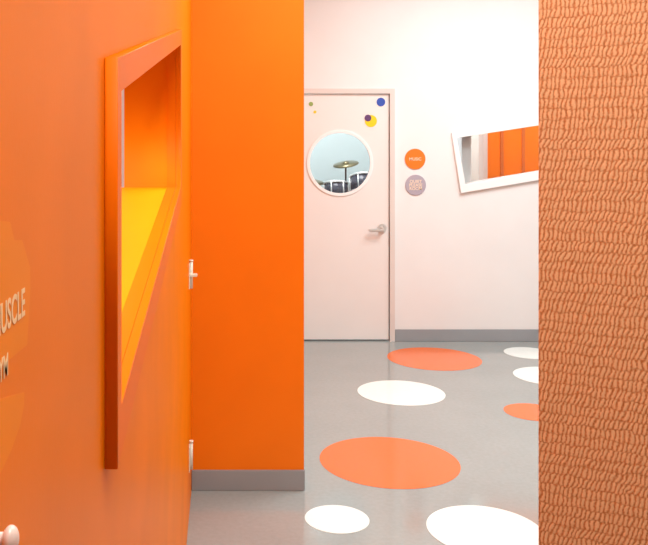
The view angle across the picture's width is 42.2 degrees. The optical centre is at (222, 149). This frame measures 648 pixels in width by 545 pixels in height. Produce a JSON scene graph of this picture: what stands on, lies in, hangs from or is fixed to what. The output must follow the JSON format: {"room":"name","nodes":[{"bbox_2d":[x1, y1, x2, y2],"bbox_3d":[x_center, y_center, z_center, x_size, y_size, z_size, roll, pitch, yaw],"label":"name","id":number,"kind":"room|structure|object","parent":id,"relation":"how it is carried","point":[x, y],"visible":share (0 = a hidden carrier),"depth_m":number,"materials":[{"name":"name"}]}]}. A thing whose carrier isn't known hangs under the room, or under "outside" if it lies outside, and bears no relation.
{"room":"kindergarten corridor","nodes":[
{"label":"kindergarten corridor","id":0,"kind":"room"},
{"bbox_2d":[0,392,23,473],"bbox_3d":[-0.150,0.183,0.549,0.001,0.070,0.152,0,0,0],"label":"wall decal","id":1,"kind":"object","parent":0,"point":[11,407],"depth_m":0.58},
{"bbox_2d":[0,0,191,544],"bbox_3d":[-0.232,-0.130,0.978,0.165,3.500,5.955,0,0,0],"label":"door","id":2,"kind":"structure","parent":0,"point":[56,487],"depth_m":0.86,"materials":[{"name":"orange paint"}]},
{"bbox_2d":[0,525,18,544],"bbox_3d":[-0.130,0.209,0.445,0.040,0.015,0.015,0,0,0],"label":"handle","id":3,"kind":"object","parent":2,"relation":"attached to","point":[10,536],"depth_m":0.44,"materials":[{"name":"silver metal"}]},
{"bbox_2d":[105,29,181,468],"bbox_3d":[-0.232,0.007,1.865,0.197,0.794,1.630,0,0,0],"label":"window","id":4,"kind":"structure","parent":2,"relation":"in","point":[131,213],"depth_m":1.19,"materials":[{"name":"orange paint"}]},
{"bbox_2d":[122,49,175,360],"bbox_3d":[-0.164,0.001,1.860,0.027,0.685,1.556,0,0,0],"label":"liner","id":5,"kind":"object","parent":4,"relation":"attached to","point":[129,312],"visible":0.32,"depth_m":2.13,"materials":[{"name":"orange paint"}]},
{"bbox_2d":[189,440,192,472],"bbox_3d":[-0.142,1.366,3.700,0.018,0.128,0.070,0,0,0],"label":"door hinge","id":6,"kind":"object","parent":2,"relation":"attached to","point":[190,441],"visible":1,"depth_m":3.71,"materials":[{"name":"silver metal"}]},
{"bbox_2d":[189,260,196,288],"bbox_3d":[-0.133,0.556,3.700,0.036,0.128,0.070,0,0,0],"label":"door hinge","id":7,"kind":"object","parent":2,"relation":"attached to","point":[191,274],"visible":1,"depth_m":3.71,"materials":[{"name":"silver metal"}]},
{"bbox_2d":[122,89,123,186],"bbox_3d":[-1.657,-0.130,5.250,2.686,3.500,0.100,0,0,0],"label":"wall","id":8,"kind":"structure","parent":0,"point":[123,89],"depth_m":5.20,"materials":[{"name":"white paint"}]},
{"bbox_2d":[192,0,303,469],"bbox_3d":[0.036,-0.130,5.497,0.700,3.500,3.085,0,0,0],"label":"wall pier","id":9,"kind":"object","parent":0,"point":[248,55],"visible":0.67,"depth_m":3.96,"materials":[{"name":"paint"}]},
{"bbox_2d":[192,470,303,490],"bbox_3d":[0.119,1.571,3.949,0.536,0.097,0.012,0,0,0],"label":"baseboard","id":10,"kind":"object","parent":9,"relation":"attached to","point":[202,480],"depth_m":3.94,"materials":[{"name":"grey plastic"}]},
{"bbox_2d":[186,339,538,544],"bbox_3d":[0.800,1.670,4.300,7.600,0.100,12.600,0,0,0],"label":"floor","id":11,"kind":"structure","parent":0,"point":[496,451],"depth_m":4.55,"materials":[{"name":"grey plastic"}]},
{"bbox_2d":[305,505,368,533],"bbox_3d":[0.500,1.620,3.644,0.281,0.004,0.281,0,0,0],"label":"dot","id":12,"kind":"object","parent":11,"relation":"on","point":[337,519],"visible":1,"depth_m":3.63,"materials":[{"name":"white"}]},
{"bbox_2d":[320,437,460,488],"bbox_3d":[0.865,1.620,4.324,0.719,0.004,0.719,0,0,0],"label":"dot","id":13,"kind":"object","parent":11,"relation":"on","point":[381,462],"visible":1,"depth_m":4.29,"materials":[{"name":"orange plastic"}]},
{"bbox_2d":[357,380,445,405],"bbox_3d":[1.189,1.620,5.545,0.574,0.004,0.574,0,0,0],"label":"dot","id":14,"kind":"object","parent":11,"relation":"on","point":[393,392],"visible":1,"depth_m":5.52,"materials":[{"name":"white plastic"}]},
{"bbox_2d":[387,347,481,370],"bbox_3d":[1.639,1.620,6.449,0.715,0.004,0.715,0,0,0],"label":"dot","id":15,"kind":"object","parent":11,"relation":"on","point":[426,358],"visible":1,"depth_m":6.41,"materials":[{"name":"orange"}]},
{"bbox_2d":[426,505,538,544],"bbox_3d":[1.117,1.620,3.538,0.486,0.004,0.486,0,0,0],"label":"dot","id":16,"kind":"object","parent":11,"relation":"on","point":[463,524],"visible":0.86,"depth_m":3.56,"materials":[{"name":"white"}]},
{"bbox_2d":[503,403,538,420],"bbox_3d":[1.917,1.620,5.132,0.346,0.004,0.346,0,0,0],"label":"dot","id":17,"kind":"object","parent":11,"relation":"on","point":[527,411],"visible":0.67,"depth_m":5.16,"materials":[{"name":"orange plastic"}]},
{"bbox_2d":[504,347,538,358],"bbox_3d":[2.442,1.620,6.624,0.383,0.004,0.383,0,0,0],"label":"dot","id":18,"kind":"object","parent":11,"relation":"on","point":[522,352],"visible":0.68,"depth_m":6.63,"materials":[{"name":"white plastic"}]},
{"bbox_2d":[513,367,538,383],"bbox_3d":[2.344,1.620,5.950,0.502,0.004,0.502,0,0,0],"label":"dot","id":19,"kind":"object","parent":11,"relation":"on","point":[530,374],"visible":0.38,"depth_m":5.98,"materials":[{"name":"white plastic"}]},
{"bbox_3d":[1.300,1.420,9.350,1.400,0.400,1.700,0,0,0],"label":"stage riser","id":20,"kind":"object","parent":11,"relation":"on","visible":0},
{"bbox_2d":[315,160,368,192],"bbox_3d":[1.374,0.671,9.395,1.160,1.099,0.780,0,0,-9],"label":"drum kit","id":21,"kind":"object","parent":20,"relation":"on","point":[356,179],"visible":0.25,"depth_m":9.17,"materials":[{"name":"metal"}]},
{"bbox_2d":[310,133,478,188],"bbox_3d":[2.050,-0.130,10.550,4.900,3.500,0.100,0,0,0],"label":"wall","id":22,"kind":"structure","parent":0,"point":[334,148],"depth_m":10.50,"materials":[{"name":"paint"}]},
{"bbox_2d":[457,136,470,182],"bbox_3d":[2.100,-0.130,8.831,0.080,3.500,3.338,0,0,0],"label":"wall","id":23,"kind":"structure","parent":0,"point":[464,143],"depth_m":7.16,"materials":[{"name":"white paint"}]},
{"bbox_2d":[395,0,538,328],"bbox_3d":[2.978,-0.130,7.100,3.045,3.500,0.120,0,0,0],"label":"wall","id":24,"kind":"structure","parent":0,"point":[467,260],"depth_m":7.04,"materials":[{"name":"white paint"}]},
{"bbox_2d":[304,94,388,338],"bbox_3d":[0.992,0.568,7.067,0.830,2.080,0.045,0,0,0],"label":"leaf","id":25,"kind":"object","parent":24,"relation":"attached to","point":[346,265],"visible":0.96,"depth_m":7.04,"materials":[{"name":"white paint"}]},
{"bbox_2d":[307,130,372,195],"bbox_3d":[0.992,0.110,7.040,0.564,0.564,0.008,0,0,0],"label":"porthole ring","id":26,"kind":"object","parent":25,"relation":"attached to","point":[333,131],"visible":1,"depth_m":7.04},
{"bbox_2d":[365,115,370,120],"bbox_3d":[1.230,-0.271,7.042,0.058,0.058,0.004,0,0,0],"label":"dot","id":27,"kind":"object","parent":25,"relation":"attached to","point":[367,117],"visible":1,"depth_m":7.04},
{"bbox_2d":[365,115,376,126],"bbox_3d":[1.255,-0.246,7.043,0.102,0.102,0.002,0,0,0],"label":"dot","id":28,"kind":"object","parent":25,"relation":"attached to","point":[373,121],"visible":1,"depth_m":7.04,"materials":[{"name":"yellow plastic"}]},
{"bbox_2d":[377,98,384,105],"bbox_3d":[1.340,-0.407,7.043,0.073,0.073,0.002,0,0,0],"label":"dot","id":29,"kind":"object","parent":25,"relation":"attached to","point":[380,101],"visible":1,"depth_m":7.04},
{"bbox_2d":[378,224,385,231],"bbox_3d":[1.349,0.662,7.038,0.072,0.072,0.012,0,0,0],"label":"rose","id":30,"kind":"object","parent":25,"relation":"attached to","point":[379,225],"visible":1,"depth_m":7.03,"materials":[{"name":"metal"}]},
{"bbox_3d":[1.349,0.662,7.011,0.024,0.024,0.042,0,0,0],"label":"handle neck","id":31,"kind":"object","parent":30,"relation":"attached to","visible":0},
{"bbox_2d":[368,229,384,231],"bbox_3d":[1.292,0.677,6.991,0.137,0.026,0.022,0,0,0],"label":"lever","id":32,"kind":"object","parent":31,"relation":"attached to","point":[369,230],"visible":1,"depth_m":6.99,"materials":[{"name":"metal"}]},
{"bbox_2d":[304,89,394,340],"bbox_3d":[0.993,0.550,7.091,0.925,2.140,0.138,0,0,0],"label":"door frame","id":33,"kind":"structure","parent":24,"relation":"attached to","point":[391,92],"depth_m":7.02,"materials":[{"name":"paint"}]},
{"bbox_2d":[304,0,394,88],"bbox_3d":[0.993,-1.200,7.100,0.925,1.360,0.120,0,0,0],"label":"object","id":34,"kind":"structure","parent":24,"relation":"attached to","point":[349,44],"depth_m":7.04,"materials":[{"name":"white paint"}]},
{"bbox_2d":[405,149,424,168],"bbox_3d":[1.629,0.076,7.035,0.175,0.175,0.008,0,0,0],"label":"wall sign","id":35,"kind":"object","parent":24,"relation":"attached to","point":[414,158],"visible":1,"depth_m":7.03,"materials":[{"name":"orange plastic"}]},
{"bbox_2d":[405,175,425,194],"bbox_3d":[1.633,0.297,7.035,0.175,0.175,0.008,0,0,0],"label":"wall sign","id":36,"kind":"object","parent":24,"relation":"attached to","point":[415,184],"visible":1,"depth_m":7.03,"materials":[{"name":"grey plastic"}]},
{"bbox_2d":[395,329,538,340],"bbox_3d":[2.974,1.570,7.033,3.033,0.100,0.014,0,0,0],"label":"baseboard","id":37,"kind":"structure","parent":24,"relation":"attached to","point":[400,334],"depth_m":7.03,"materials":[{"name":"grey plastic"}]},
{"bbox_2d":[451,120,538,192],"bbox_3d":[2.735,-0.009,7.025,1.603,0.746,0.030,0,0,0],"label":"window","id":38,"kind":"structure","parent":24,"relation":"in","point":[534,176],"depth_m":7.01,"materials":[{"name":"white wood"}]},
{"bbox_2d":[488,125,538,178],"bbox_3d":[3.550,-0.125,8.550,1.700,3.490,0.100,0,0,0],"label":"panel","id":39,"kind":"object","parent":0,"point":[512,138],"visible":0.14,"depth_m":8.50,"materials":[{"name":"orange paint"}]},
{"bbox_2d":[479,133,487,179],"bbox_3d":[2.678,-0.125,8.545,0.045,3.490,0.150,0,0,0],"label":"post","id":40,"kind":"object","parent":39,"relation":"attached to","point":[483,138],"visible":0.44,"depth_m":8.47,"materials":[{"name":"paint"}]},
{"bbox_2d":[500,131,503,176],"bbox_3d":[2.855,-0.125,8.495,0.030,3.490,0.010,0,0,0],"label":"batten","id":41,"kind":"object","parent":39,"relation":"attached to","point":[501,132],"visible":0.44,"depth_m":8.49,"materials":[{"name":"orange wood"}]},
{"bbox_2d":[522,128,524,172],"bbox_3d":[3.075,-0.125,8.495,0.030,3.490,0.010,0,0,0],"label":"batten","id":42,"kind":"object","parent":39,"relation":"attached to","point":[523,129],"visible":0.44,"depth_m":8.49,"materials":[{"name":"orange wood"}]},
{"bbox_2d":[539,0,647,544],"bbox_3d":[1.477,-0.130,1.625,1.600,3.500,0.140,0,0,25],"label":"wall","id":43,"kind":"structure","parent":0,"point":[593,54],"depth_m":1.85,"materials":[{"name":"orange"}]}
]}

